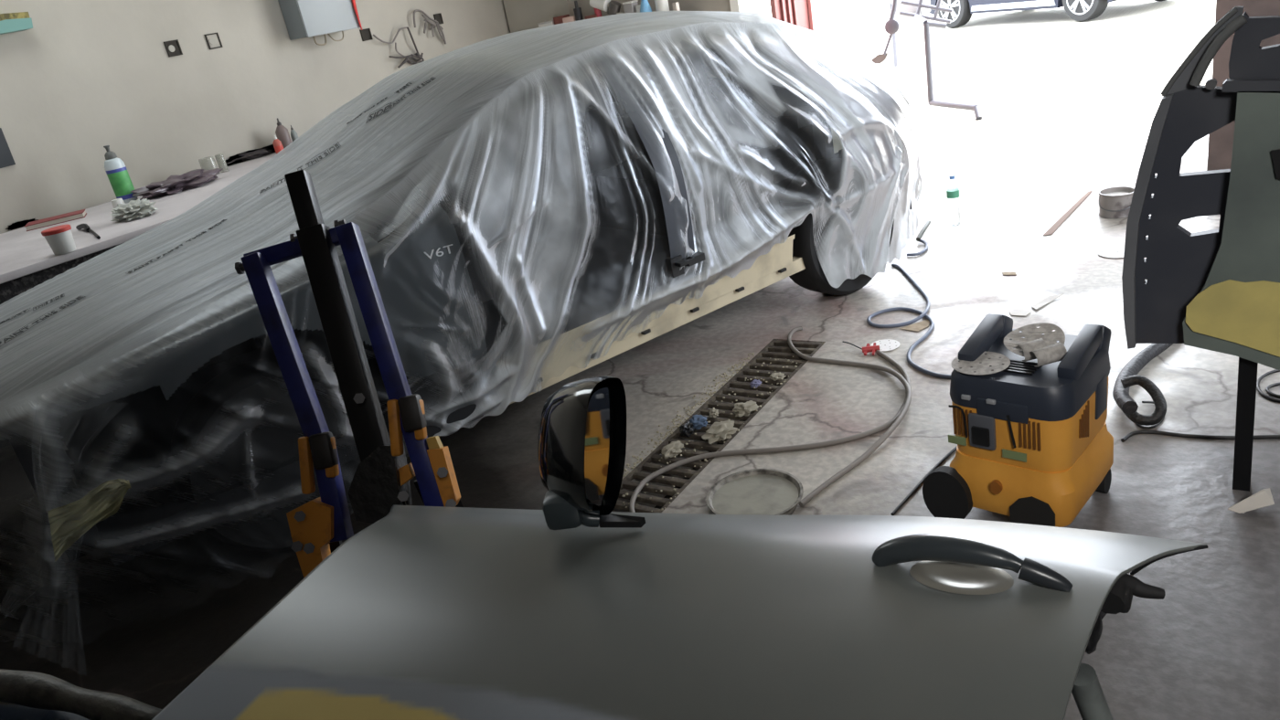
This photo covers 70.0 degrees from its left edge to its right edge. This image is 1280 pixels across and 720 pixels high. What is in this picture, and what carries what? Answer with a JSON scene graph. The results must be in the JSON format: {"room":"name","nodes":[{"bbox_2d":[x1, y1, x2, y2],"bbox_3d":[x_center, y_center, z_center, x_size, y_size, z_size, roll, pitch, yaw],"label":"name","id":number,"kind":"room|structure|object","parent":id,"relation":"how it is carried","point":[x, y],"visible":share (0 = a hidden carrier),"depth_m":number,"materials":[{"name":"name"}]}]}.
{"room":"auto repair garage","nodes":[
{"label":"auto repair garage","id":0,"kind":"room"},
{"bbox_2d":[0,0,510,234],"bbox_3d":[-4.077,-1.507,5.067,0.200,3.600,10.400,5,27,34],"label":"wall","id":1,"kind":"structure","parent":0,"point":[88,76],"depth_m":6.16,"materials":[{"name":"paint"}]},
{"bbox_2d":[0,128,15,168],"bbox_3d":[-3.800,-1.215,5.320,0.015,0.219,0.243,5,27,34],"label":"wall panel","id":2,"kind":"object","parent":1,"relation":"attached to","point":[6,159],"visible":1,"depth_m":5.39,"materials":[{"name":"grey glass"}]},
{"bbox_2d":[0,17,32,34],"bbox_3d":[-3.714,-1.921,5.287,0.100,0.070,0.359,5,27,34],"label":"wall shelf","id":3,"kind":"object","parent":1,"relation":"attached to","point":[7,26],"visible":1,"depth_m":5.32,"materials":[{"name":"teal paint"}]},
{"bbox_2d":[0,11,30,21],"bbox_3d":[-3.717,-1.963,5.278,0.080,0.052,0.341,5,27,34],"label":"sponge","id":4,"kind":"object","parent":3,"relation":"on","point":[22,15],"visible":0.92,"depth_m":5.32,"materials":[{"name":"yellow"}]},
{"bbox_2d":[163,39,182,57],"bbox_3d":[-3.153,-2.107,6.176,0.012,0.100,0.100,5,27,34],"label":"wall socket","id":5,"kind":"object","parent":1,"relation":"attached to","point":[173,48],"visible":1,"depth_m":6.17,"materials":[{"name":"grey plastic"}]},
{"bbox_2d":[203,32,223,49],"bbox_3d":[-2.988,-2.236,6.405,0.012,0.100,0.100,5,27,34],"label":"box","id":6,"kind":"object","parent":1,"relation":"attached to","point":[213,40],"visible":1,"depth_m":6.40,"materials":[{"name":"grey plastic"}]},
{"bbox_2d":[277,0,362,45],"bbox_3d":[-2.458,-2.753,6.936,0.226,0.686,0.529,5,27,34],"label":"electrical box","id":7,"kind":"object","parent":1,"relation":"attached to","point":[303,18],"visible":1,"depth_m":6.85,"materials":[{"name":"grey"}]},
{"bbox_2d":[352,0,362,30],"bbox_3d":[-2.204,-2.753,7.106,0.020,0.352,0.088,-6,23,14],"label":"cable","id":8,"kind":"object","parent":7,"relation":"hanging from","point":[353,1],"visible":1,"depth_m":7.09,"materials":[{"name":"red plastic"}]},
{"bbox_2d":[359,28,373,41],"bbox_3d":[-2.236,-2.659,7.468,0.012,0.090,0.100,5,27,34],"label":"box","id":9,"kind":"object","parent":1,"relation":"attached to","point":[366,34],"visible":1,"depth_m":7.47,"materials":[{"name":"grey plastic"}]},
{"bbox_2d":[373,26,408,56],"bbox_3d":[-2.057,-2.652,7.674,0.048,0.235,0.420,5,27,34],"label":"loose cable","id":10,"kind":"object","parent":1,"relation":"attached to","point":[400,29],"visible":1,"depth_m":7.67,"materials":[{"name":"grey plastic"}]},
{"bbox_2d":[389,27,424,68],"bbox_3d":[-1.999,-2.651,7.761,0.050,0.310,0.385,5,27,34],"label":"wire tangle","id":11,"kind":"object","parent":1,"relation":"attached to","point":[417,55],"visible":0.97,"depth_m":7.82,"materials":[{"name":"grey metal"}]},
{"bbox_2d":[413,9,446,44],"bbox_3d":[-1.838,-2.898,7.969,0.052,0.324,0.340,5,27,34],"label":"wire tangle","id":12,"kind":"object","parent":1,"relation":"attached to","point":[436,24],"visible":1,"depth_m":7.98,"materials":[{"name":"grey"}]},
{"bbox_2d":[433,12,443,24],"bbox_3d":[-1.785,-3.020,8.095,0.012,0.090,0.090,5,27,34],"label":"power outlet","id":13,"kind":"object","parent":1,"relation":"attached to","point":[438,17],"visible":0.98,"depth_m":8.10,"materials":[{"name":"grey plastic"}]},
{"bbox_2d":[0,128,1279,719],"bbox_3d":[-0.416,0.531,3.569,8.200,0.300,10.400,5,27,34],"label":"floor","id":14,"kind":"structure","parent":0,"point":[1209,649],"depth_m":3.27,"materials":[{"name":"concrete"}]},
{"bbox_2d":[0,704,89,719],"bbox_3d":[-0.913,0.790,1.468,0.512,0.410,0.221,-6,23,14],"label":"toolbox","id":15,"kind":"object","parent":14,"relation":"on","point":[7,712],"visible":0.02,"depth_m":1.49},
{"bbox_2d":[0,669,162,719],"bbox_3d":[-0.932,0.562,1.474,0.517,0.112,0.064,-2,24,21],"label":"hose","id":16,"kind":"object","parent":15,"relation":"on","point":[29,689],"visible":0.92,"depth_m":1.45,"materials":[{"name":"black rubber"}]},
{"bbox_2d":[0,136,334,304],"bbox_3d":[-3.055,-0.299,5.140,1.530,0.980,6.400,5,27,34],"label":"workbench","id":17,"kind":"object","parent":14,"relation":"on","point":[27,261],"depth_m":4.70,"materials":[{"name":"wood"}]},
{"bbox_2d":[4,218,38,230],"bbox_3d":[-3.713,-0.820,5.492,0.001,0.036,0.198,5,27,34],"label":"clutter","id":18,"kind":"object","parent":17,"relation":"on","point":[18,224],"visible":0.77,"depth_m":5.48,"materials":[{"name":"black plastic"}]},
{"bbox_2d":[24,209,86,231],"bbox_3d":[-3.441,-0.827,5.392,0.307,0.030,0.169,-20,24,-20],"label":"book","id":19,"kind":"object","parent":17,"relation":"on","point":[80,214],"visible":1,"depth_m":5.34,"materials":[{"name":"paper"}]},
{"bbox_2d":[41,224,75,255],"bbox_3d":[-2.717,-0.562,4.288,0.123,0.118,0.123,5,27,34],"label":"plastic tub","id":20,"kind":"object","parent":17,"relation":"on","point":[59,239],"visible":1,"depth_m":4.25,"materials":[{"name":"white plastic"}]},
{"bbox_2d":[75,224,100,239],"bbox_3d":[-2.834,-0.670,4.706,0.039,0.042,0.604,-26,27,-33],"label":"tool","id":21,"kind":"object","parent":17,"relation":"on","point":[86,227],"visible":1,"depth_m":4.76,"materials":[{"name":"black metal"}]},
{"bbox_2d":[103,145,138,203],"bbox_3d":[-3.208,-1.143,5.615,0.115,0.352,0.115,5,27,34],"label":"spray bottle","id":22,"kind":"object","parent":17,"relation":"on","point":[116,171],"visible":0.95,"depth_m":5.58,"materials":[{"name":"green plastic"}]},
{"bbox_2d":[109,198,157,222],"bbox_3d":[-2.746,-0.816,4.941,0.252,0.094,0.255,-13,22,-3],"label":"plastic","id":23,"kind":"object","parent":17,"relation":"on","point":[135,208],"visible":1,"depth_m":4.90,"materials":[{"name":"grey"}]},
{"bbox_2d":[130,168,223,201],"bbox_3d":[-2.897,-1.122,5.751,0.365,0.096,0.578,5,27,34],"label":"crumpled cloth","id":24,"kind":"object","parent":17,"relation":"on","point":[176,184],"visible":0.99,"depth_m":5.67,"materials":[{"name":"grey fabric"}]},
{"bbox_2d":[198,156,219,175],"bbox_3d":[-2.914,-1.308,6.180,0.100,0.120,0.100,5,27,34],"label":"glass jar","id":25,"kind":"object","parent":17,"relation":"on","point":[208,163],"visible":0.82,"depth_m":6.14,"materials":[{"name":"grey"}]},
{"bbox_2d":[214,153,228,172],"bbox_3d":[-2.856,-1.345,6.244,0.056,0.120,0.056,5,27,34],"label":"glass jar","id":26,"kind":"object","parent":17,"relation":"on","point":[220,160],"visible":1,"depth_m":6.22,"materials":[{"name":"clear glass"}]},
{"bbox_2d":[225,144,275,166],"bbox_3d":[-2.808,-1.503,6.671,0.090,0.064,0.538,5,27,34],"label":"cloth","id":27,"kind":"object","parent":17,"relation":"on","point":[254,154],"visible":0.88,"depth_m":6.67,"materials":[{"name":"grey fabric"}]},
{"bbox_2d":[272,135,283,154],"bbox_3d":[-2.629,-1.563,6.634,0.062,0.140,0.062,5,27,34],"label":"squeeze bottle","id":28,"kind":"object","parent":17,"relation":"on","point":[278,146],"visible":0.84,"depth_m":6.62,"materials":[{"name":"red plastic"}]},
{"bbox_2d":[275,117,291,150],"bbox_3d":[-2.638,-1.665,6.751,0.095,0.240,0.095,5,27,34],"label":"squeeze bottle","id":29,"kind":"object","parent":17,"relation":"on","point":[282,133],"visible":0.86,"depth_m":6.72,"materials":[{"name":"grey plastic"}]},
{"bbox_2d":[290,125,298,141],"bbox_3d":[-2.582,-1.671,6.833,0.049,0.170,0.049,5,27,34],"label":"squeeze bottle","id":30,"kind":"object","parent":17,"relation":"on","point":[293,134],"visible":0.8,"depth_m":6.81,"materials":[{"name":"grey plastic"}]},
{"bbox_2d":[234,170,463,577],"bbox_3d":[-0.560,0.347,1.842,0.548,1.386,0.507,-19,23,-19],"label":"frame","id":31,"kind":"object","parent":14,"relation":"on","point":[318,527],"visible":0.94,"depth_m":1.78,"materials":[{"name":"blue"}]},
{"bbox_2d":[0,21,911,566],"bbox_3d":[-0.790,-0.600,4.146,4.630,1.456,1.905,-25,26,-31],"label":"car","id":32,"kind":"object","parent":14,"relation":"on","point":[164,404],"visible":0.38,"depth_m":3.47,"materials":[{"name":"grey paint"}]},
{"bbox_2d":[0,204,379,387],"bbox_3d":[-1.968,-0.069,3.392,1.640,0.539,1.591,-25,26,-31],"label":"hood","id":33,"kind":"object","parent":32,"relation":"attached to","point":[173,362],"depth_m":2.82,"materials":[{"name":"grey paint"}]},
{"bbox_2d":[0,10,922,647],"bbox_3d":[-0.765,-0.643,4.131,4.678,1.449,2.024,-26,26,-32],"label":"film","id":34,"kind":"object","parent":32,"relation":"on","point":[873,115],"visible":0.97,"depth_m":3.45,"materials":[{"name":"grey"}]},
{"bbox_2d":[621,352,797,511],"bbox_3d":[0.192,0.283,3.469,0.353,0.010,1.502,5,27,34],"label":"crumbs","id":35,"kind":"object","parent":14,"relation":"on","point":[752,354],"visible":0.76,"depth_m":3.61,"materials":[{"name":"beige paint"}]},
{"bbox_2d":[614,339,825,513],"bbox_3d":[-0.043,0.512,3.067,0.255,0.022,2.870,5,27,34],"label":"drain grate","id":36,"kind":"object","parent":14,"relation":"on","point":[775,349],"visible":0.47,"depth_m":3.56,"materials":[{"name":"metal"}]},
{"bbox_2d":[661,440,683,459],"bbox_3d":[0.118,0.328,3.364,0.077,0.029,0.126,5,27,34],"label":"crumpled paper","id":37,"kind":"object","parent":36,"relation":"on","point":[673,449],"visible":1,"depth_m":3.35,"materials":[{"name":"beige paper"}]},
{"bbox_2d":[678,421,694,437],"bbox_3d":[0.175,0.261,3.475,0.060,0.047,0.072,5,27,34],"label":"lump","id":38,"kind":"object","parent":36,"relation":"on","point":[687,430],"visible":1,"depth_m":3.46,"materials":[{"name":"black plastic"}]},
{"bbox_2d":[689,415,707,429],"bbox_3d":[0.223,0.235,3.520,0.075,0.043,0.070,-8,22,9],"label":"rag","id":39,"kind":"object","parent":36,"relation":"on","point":[698,421],"visible":0.91,"depth_m":3.50,"materials":[{"name":"blue fabric"}]},
{"bbox_2d":[708,408,718,418],"bbox_3d":[0.286,0.207,3.571,0.043,0.033,0.046,-4,23,18],"label":"crumpled paper","id":40,"kind":"object","parent":36,"relation":"on","point":[713,413],"visible":1,"depth_m":3.56,"materials":[{"name":"beige paper"}]},
{"bbox_2d":[701,420,737,444],"bbox_3d":[0.301,0.265,3.419,0.113,0.036,0.178,5,27,34],"label":"crumpled paper","id":41,"kind":"object","parent":36,"relation":"on","point":[721,431],"visible":1,"depth_m":3.40,"materials":[{"name":"beige paper"}]},
{"bbox_2d":[732,400,758,417],"bbox_3d":[0.410,0.185,3.558,0.109,0.037,0.098,-17,23,-14],"label":"crumpled paper","id":42,"kind":"object","parent":36,"relation":"on","point":[740,410],"visible":1,"depth_m":3.54,"materials":[{"name":"beige paper"}]},
{"bbox_2d":[749,379,762,388],"bbox_3d":[0.473,0.095,3.762,0.045,0.025,0.061,5,27,34],"label":"crumpled paper","id":43,"kind":"object","parent":36,"relation":"on","point":[755,383],"visible":1,"depth_m":3.75,"materials":[{"name":"blue paper"}]},
{"bbox_2d":[768,372,786,381],"bbox_3d":[0.570,0.066,3.792,0.070,0.019,0.062,5,27,34],"label":"crumpled paper","id":44,"kind":"object","parent":36,"relation":"on","point":[779,376],"visible":1,"depth_m":3.78,"materials":[{"name":"beige paper"}]},
{"bbox_2d":[705,469,803,515],"bbox_3d":[0.369,0.449,2.926,0.310,0.050,0.310,5,27,34],"label":"round lid","id":45,"kind":"object","parent":14,"relation":"on","point":[772,492],"visible":0.77,"depth_m":2.94,"materials":[{"name":"metal"}]},
{"bbox_2d":[629,350,911,512],"bbox_3d":[0.572,0.269,3.304,1.436,0.018,0.455,-25,26,-30],"label":"air hose","id":46,"kind":"object","parent":14,"relation":"on","point":[889,359],"visible":0.93,"depth_m":3.23,"materials":[{"name":"grey rubber"}]},
{"bbox_2d":[787,326,911,507],"bbox_3d":[0.806,0.123,3.520,0.446,0.040,1.505,-7,22,10],"label":"air hose","id":47,"kind":"object","parent":14,"relation":"on","point":[895,424],"visible":1,"depth_m":3.27,"materials":[{"name":"grey"}]},
{"bbox_2d":[842,341,879,355],"bbox_3d":[0.930,-0.049,3.873,0.175,0.031,0.077,5,27,34],"label":"connector","id":48,"kind":"object","parent":14,"relation":"on","point":[873,348],"visible":1,"depth_m":3.84,"materials":[{"name":"red plastic"}]},
{"bbox_2d":[870,339,899,351],"bbox_3d":[1.043,-0.063,3.892,0.124,0.002,0.124,5,27,34],"label":"disc","id":49,"kind":"object","parent":14,"relation":"on","point":[884,345],"visible":0.9,"depth_m":3.89,"materials":[{"name":"white paper"}]},
{"bbox_2d":[866,263,950,379],"bbox_3d":[1.184,-0.209,4.156,0.302,0.026,1.452,-7,23,11],"label":"air hose","id":50,"kind":"object","parent":14,"relation":"on","point":[922,314],"visible":0.93,"depth_m":4.07,"materials":[{"name":"blue"}]},
{"bbox_2d":[899,320,929,331],"bbox_3d":[1.232,-0.148,4.011,0.161,0.002,0.081,-17,23,-14],"label":"scrap","id":51,"kind":"object","parent":14,"relation":"on","point":[921,325],"visible":1,"depth_m":4.01,"materials":[{"name":"beige paper"}]},
{"bbox_2d":[906,220,930,256],"bbox_3d":[1.563,-0.673,5.033,0.086,0.070,0.436,2,26,30],"label":"gun","id":52,"kind":"object","parent":14,"relation":"on","point":[924,228],"visible":1,"depth_m":5.05,"materials":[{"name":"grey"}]},
{"bbox_2d":[890,446,957,515],"bbox_3d":[0.910,0.374,2.901,0.017,0.010,0.461,11,31,42],"label":"power cable","id":53,"kind":"object","parent":14,"relation":"on","point":[954,450],"visible":0.85,"depth_m":2.87,"materials":[{"name":"black plastic"}]},
{"bbox_2d":[946,174,960,226],"bbox_3d":[1.786,-0.910,5.213,0.070,0.288,0.070,5,27,34],"label":"water bottle","id":54,"kind":"object","parent":14,"relation":"on","point":[953,196],"visible":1,"depth_m":5.19,"materials":[{"name":"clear plastic"}]},
{"bbox_2d":[1002,272,1016,275],"bbox_3d":[1.776,-0.416,4.396,0.075,0.002,0.041,5,27,34],"label":"paper scrap","id":55,"kind":"object","parent":14,"relation":"on","point":[1003,273],"visible":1,"depth_m":4.39,"materials":[{"name":"paper"}]},
{"bbox_2d":[922,313,1113,527],"bbox_3d":[1.088,0.164,2.614,0.404,0.542,0.439,11,31,43],"label":"vacuum","id":56,"kind":"object","parent":14,"relation":"on","point":[1035,444],"visible":0.96,"depth_m":2.47,"materials":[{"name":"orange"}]},
{"bbox_2d":[951,352,1010,374],"bbox_3d":[0.936,0.008,2.514,0.152,0.002,0.152,5,27,34],"label":"disc","id":57,"kind":"object","parent":56,"relation":"on","point":[962,367],"visible":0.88,"depth_m":2.50,"materials":[{"name":"grey paper"}]},
{"bbox_2d":[949,423,1113,527],"bbox_3d":[1.132,0.289,2.645,0.348,0.165,0.387,11,31,43],"label":"tub","id":58,"kind":"object","parent":56,"relation":"in","point":[1025,493],"depth_m":2.50,"materials":[{"name":"yellow plastic"}]},
{"bbox_2d":[1017,338,1046,362],"bbox_3d":[1.062,-0.026,2.472,0.066,0.054,0.045,-10,22,2],"label":"roll","id":59,"kind":"object","parent":56,"relation":"on","point":[1027,347],"visible":0.75,"depth_m":2.46,"materials":[{"name":"grey paper"}]},
{"bbox_2d":[1003,322,1065,356],"bbox_3d":[1.085,-0.056,2.518,0.156,0.045,0.152,5,27,34],"label":"disc","id":60,"kind":"object","parent":56,"relation":"on","point":[1030,332],"visible":0.68,"depth_m":2.53,"materials":[{"name":"grey paper"}]},
{"bbox_2d":[1029,342,1066,367],"bbox_3d":[1.086,-0.013,2.429,0.084,0.051,0.042,-12,22,-2],"label":"roll","id":61,"kind":"object","parent":56,"relation":"on","point":[1054,353],"visible":0.89,"depth_m":2.41,"materials":[{"name":"grey paper"}]},
{"bbox_2d":[1094,374,1107,419],"bbox_3d":[1.260,0.100,2.501,0.010,0.110,0.077,11,31,43],"label":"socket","id":62,"kind":"object","parent":56,"relation":"attached to","point":[1101,382],"depth_m":2.49,"materials":[{"name":"grey plastic"}]},
{"bbox_2d":[1008,309,1031,316],"bbox_3d":[1.641,-0.208,3.957,0.094,0.002,0.081,5,27,34],"label":"paper scrap","id":63,"kind":"object","parent":14,"relation":"on","point":[1018,312],"visible":1,"depth_m":3.95,"materials":[{"name":"white paper"}]},
{"bbox_2d":[1031,294,1062,309],"bbox_3d":[1.773,-0.258,4.004,0.198,0.010,0.046,-23,25,-28],"label":"paper scrap","id":64,"kind":"object","parent":14,"relation":"on","point":[1048,299],"visible":1,"depth_m":4.00,"materials":[{"name":"white paper"}]},
{"bbox_2d":[1042,191,1092,235],"bbox_3d":[2.395,-0.824,5.083,0.040,0.002,0.849,8,29,39],"label":"wood strip","id":65,"kind":"object","parent":14,"relation":"on","point":[1051,229],"visible":1,"depth_m":5.02,"materials":[{"name":"brown wood"}]},
{"bbox_2d":[1071,663,1113,719],"bbox_3d":[0.043,0.828,1.165,0.995,0.806,0.623,1,25,28],"label":"stand","id":66,"kind":"object","parent":14,"relation":"on","point":[1087,693],"visible":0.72,"depth_m":1.03,"materials":[{"name":"grey metal"}]},
{"bbox_2d":[151,375,1207,719],"bbox_3d":[-0.018,0.296,1.123,1.390,0.384,0.722,-5,23,14],"label":"door","id":67,"kind":"structure","parent":66,"relation":"on","point":[573,608],"depth_m":1.11,"materials":[{"name":"grey metal"}]},
{"bbox_2d":[537,375,645,530],"bbox_3d":[-0.085,0.129,1.337,0.195,0.217,0.194,5,27,34],"label":"mirror","id":68,"kind":"object","parent":67,"relation":"on","point":[581,441],"depth_m":1.30,"materials":[{"name":"black mirror"}]},
{"bbox_2d":[909,561,1013,595],"bbox_3d":[0.375,0.253,1.069,0.115,0.007,0.061,5,27,34],"label":"cup","id":69,"kind":"object","parent":67,"relation":"on","point":[926,578],"depth_m":1.07,"materials":[{"name":"silver metal"}]},
{"bbox_2d":[1097,245,1124,257],"bbox_3d":[2.294,-0.519,4.394,0.170,0.002,0.170,5,27,34],"label":"disc","id":70,"kind":"object","parent":14,"relation":"on","point":[1115,251],"visible":0.75,"depth_m":4.40,"materials":[{"name":"white"}]},
{"bbox_2d":[1098,186,1134,218],"bbox_3d":[2.553,-0.842,4.892,0.181,0.127,0.193,5,27,34],"label":"paint can","id":71,"kind":"object","parent":14,"relation":"on","point":[1114,202],"visible":0.8,"depth_m":4.85,"materials":[{"name":"white"}]},
{"bbox_2d":[1112,343,1173,414],"bbox_3d":[1.790,0.016,3.241,0.117,0.088,0.781,8,29,39],"label":"hose","id":72,"kind":"object","parent":14,"relation":"on","point":[1121,396],"visible":0.73,"depth_m":3.18,"materials":[{"name":"black plastic"}]},
{"bbox_2d":[1120,374,1166,426],"bbox_3d":[1.637,0.130,2.980,0.119,0.116,0.168,-7,23,11],"label":"hose","id":73,"kind":"object","parent":14,"relation":"on","point":[1159,401],"visible":0.95,"depth_m":2.95,"materials":[{"name":"black"}]},
{"bbox_2d":[1136,401,1164,429],"bbox_3d":[1.669,0.174,2.996,0.105,0.029,0.172,-4,23,16],"label":"power cable","id":74,"kind":"object","parent":14,"relation":"on","point":[1149,402],"visible":0.52,"depth_m":2.94,"materials":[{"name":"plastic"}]},
{"bbox_2d":[1120,430,1279,442],"bbox_3d":[1.814,0.231,2.808,0.607,0.012,0.064,-2,24,21],"label":"power cable","id":75,"kind":"object","parent":14,"relation":"on","point":[1195,436],"visible":0.88,"depth_m":2.84,"materials":[{"name":"black plastic"}]},
{"bbox_2d":[1232,357,1258,491],"bbox_3d":[2.033,0.134,2.370,0.852,0.441,0.077,-3,24,20],"label":"stand","id":76,"kind":"object","parent":14,"relation":"on","point":[1247,371],"visible":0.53,"depth_m":2.49,"materials":[{"name":"black metal"}]},
{"bbox_2d":[1121,6,1279,370],"bbox_3d":[1.550,-0.380,2.270,0.616,0.971,0.098,5,27,34],"label":"door","id":77,"kind":"structure","parent":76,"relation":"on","point":[1218,290],"depth_m":2.32,"materials":[{"name":"grey"}]},
{"bbox_2d":[1227,488,1274,513],"bbox_3d":[1.657,0.381,2.457,0.123,0.053,0.049,-11,22,1],"label":"folded sandpaper","id":78,"kind":"object","parent":14,"relation":"on","point":[1264,498],"visible":1,"depth_m":2.46,"materials":[{"name":"white paper"}]},
{"bbox_2d":[1256,369,1279,403],"bbox_3d":[2.169,0.080,3.005,0.238,0.010,0.331,5,27,34],"label":"power cable","id":79,"kind":"object","parent":14,"relation":"on","point":[1262,377],"visible":1,"depth_m":3.02,"materials":[{"name":"black plastic"}]},
{"bbox_2d":[576,0,731,19],"bbox_3d":[1.157,-3.473,7.305,6.100,3.600,0.300,5,27,34],"label":"wall","id":80,"kind":"structure","parent":0,"point":[724,5],"depth_m":7.89,"materials":[{"name":"paint"}]},
{"bbox_2d":[502,0,575,32],"bbox_3d":[-0.981,-3.550,8.517,0.750,3.600,0.140,5,27,34],"label":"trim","id":81,"kind":"structure","parent":80,"relation":"attached to","point":[521,15],"depth_m":8.60,"materials":[{"name":"paint"}]},
{"bbox_2d":[729,0,757,13],"bbox_3d":[0.785,-3.503,7.556,0.080,3.600,0.340,5,27,34],"label":"trim","id":82,"kind":"structure","parent":80,"relation":"attached to","point":[736,5],"depth_m":7.68,"materials":[{"name":"white"}]},
{"bbox_3d":[-0.125,-2.825,8.169,1.500,0.265,0.320,5,27,34],"label":"wall shelf","id":83,"kind":"object","parent":80,"relation":"attached to","visible":0},
{"bbox_2d":[537,20,554,27],"bbox_3d":[-0.822,-3.023,8.399,0.168,0.173,0.126,5,27,34],"label":"plastic box","id":84,"kind":"object","parent":83,"relation":"on","point":[548,23],"visible":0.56,"depth_m":8.32,"materials":[{"name":"white plastic"}]},
{"bbox_2d":[553,14,569,24],"bbox_3d":[-0.696,-3.025,8.307,0.120,0.200,0.100,5,27,34],"label":"storage box","id":85,"kind":"object","parent":83,"relation":"on","point":[557,20],"visible":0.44,"depth_m":8.24,"materials":[{"name":"red cardboard"}]},
{"bbox_2d":[562,15,575,22],"bbox_3d":[-0.618,-3.009,8.259,0.110,0.180,0.100,-4,23,18],"label":"storage box","id":86,"kind":"object","parent":83,"relation":"on","point":[569,18],"visible":0.36,"depth_m":8.19,"materials":[{"name":"beige cardboard"}]},
{"bbox_2d":[573,0,583,21],"bbox_3d":[-0.546,-3.057,8.181,0.073,0.300,0.073,5,27,34],"label":"bottle","id":87,"kind":"object","parent":83,"relation":"on","point":[577,10],"visible":0.56,"depth_m":8.14,"materials":[{"name":"grey plastic"}]},
{"bbox_2d":[585,14,597,19],"bbox_3d":[-0.402,-2.983,8.118,0.120,0.160,0.100,5,27,34],"label":"storage box","id":88,"kind":"object","parent":83,"relation":"on","point":[591,16],"visible":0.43,"depth_m":8.05,"materials":[{"name":"brown"}]},
{"bbox_2d":[593,7,602,17],"bbox_3d":[-0.362,-3.025,8.067,0.062,0.260,0.062,5,27,34],"label":"aerosol can","id":89,"kind":"object","parent":83,"relation":"on","point":[598,12],"visible":0.41,"depth_m":8.03,"materials":[{"name":"red metal"}]},
{"bbox_2d":[589,0,610,11],"bbox_3d":[-0.347,-3.111,7.980,0.183,0.148,0.116,5,27,34],"label":"cup","id":90,"kind":"object","parent":89,"relation":"on","point":[602,5],"visible":0.94,"depth_m":7.94,"materials":[{"name":"white plastic"}]},
{"bbox_2d":[622,0,638,13],"bbox_3d":[-0.066,-2.980,7.879,0.094,0.213,0.105,5,27,34],"label":"storage box","id":91,"kind":"object","parent":83,"relation":"on","point":[629,6],"visible":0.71,"depth_m":7.82,"materials":[{"name":"grey plastic"}]},
{"bbox_2d":[635,4,640,12],"bbox_3d":[0.014,-2.954,7.835,0.083,0.170,0.083,5,27,34],"label":"tin","id":92,"kind":"object","parent":83,"relation":"on","point":[637,7],"visible":0.23,"depth_m":7.79,"materials":[{"name":"white metal"}]},
{"bbox_2d":[640,0,651,12],"bbox_3d":[0.042,-2.996,7.724,0.110,0.320,0.110,5,27,34],"label":"bottle","id":93,"kind":"object","parent":83,"relation":"on","point":[645,6],"visible":0.52,"depth_m":7.69,"materials":[{"name":"blue plastic"}]},
{"bbox_2d":[654,0,669,10],"bbox_3d":[0.193,-2.949,7.710,0.114,0.190,0.114,5,27,34],"label":"tin","id":94,"kind":"object","parent":83,"relation":"on","point":[660,5],"visible":0.38,"depth_m":7.65,"materials":[{"name":"grey"}]},
{"bbox_2d":[672,1,680,10],"bbox_3d":[0.307,-2.917,7.645,0.040,0.140,0.050,5,27,34],"label":"block","id":95,"kind":"object","parent":83,"relation":"on","point":[676,5],"visible":0.46,"depth_m":7.62,"materials":[{"name":"beige"}]},
{"bbox_3d":[-0.253,-2.950,8.030,0.210,0.113,0.126,5,27,34],"label":"plastic box","id":96,"kind":"object","parent":83,"relation":"on","visible":0},
{"bbox_2d":[608,0,621,15],"bbox_3d":[-0.222,-3.054,7.950,0.137,0.138,0.100,5,27,34],"label":"jar","id":97,"kind":"object","parent":96,"relation":"on","point":[614,6],"visible":0.82,"depth_m":7.91,"materials":[{"name":"grey"}]},
{"bbox_2d":[654,384,776,509],"bbox_3d":[0.002,0.738,3.160,0.255,0.100,2.870,5,27,34],"label":"trim","id":98,"kind":"structure","parent":0,"point":[693,469],"depth_m":3.60,"materials":[{"name":"black"}]},
{"bbox_2d":[1206,0,1279,170],"bbox_3d":[3.547,-2.963,4.923,0.600,3.600,1.300,5,27,34],"label":"wall","id":99,"kind":"structure","parent":0,"point":[1221,142],"depth_m":5.03,"materials":[{"name":"grey paint"}]},
{"label":"outside","id":100,"kind":"structure","parent":0,"visible":0},
{"bbox_2d":[757,0,1215,143],"bbox_3d":[12.417,-9.887,22.604,50.000,0.300,40.000,5,27,34],"label":"ground","id":101,"kind":"structure","parent":100,"point":[1036,72],"depth_m":10.03,"materials":[{"name":"white concrete"}]},
{"bbox_2d":[769,0,839,41],"bbox_3d":[1.426,-3.598,8.141,0.075,3.100,1.275,5,27,34],"label":"gate","id":102,"kind":"object","parent":101,"relation":"on","point":[818,16],"visible":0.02,"depth_m":8.35,"materials":[{"name":"red"}]},
{"bbox_2d":[888,0,982,119],"bbox_3d":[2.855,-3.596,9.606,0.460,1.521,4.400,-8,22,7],"label":"metal rack","id":103,"kind":"object","parent":101,"relation":"on","point":[941,23],"visible":0.94,"depth_m":8.46,"materials":[{"name":"grey metal"}]},
{"bbox_2d":[871,0,899,63],"bbox_3d":[2.329,-3.169,8.733,0.331,0.643,0.070,5,27,34],"label":"round sander","id":104,"kind":"object","parent":103,"relation":"hanging from","point":[891,26],"visible":0.98,"depth_m":8.67,"materials":[{"name":"grey metal"}]},
{"bbox_2d":[895,0,930,19],"bbox_3d":[2.762,-3.578,9.269,0.280,0.160,0.300,5,27,34],"label":"crate","id":105,"kind":"object","parent":103,"relation":"on","point":[900,6],"visible":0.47,"depth_m":9.18,"materials":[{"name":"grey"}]},
{"bbox_2d":[928,0,1165,28],"bbox_3d":[6.191,-5.970,13.710,1.753,1.499,4.378,-19,23,-18],"label":"parked car","id":106,"kind":"object","parent":101,"relation":"on","point":[1078,10],"visible":0.9,"depth_m":13.58,"materials":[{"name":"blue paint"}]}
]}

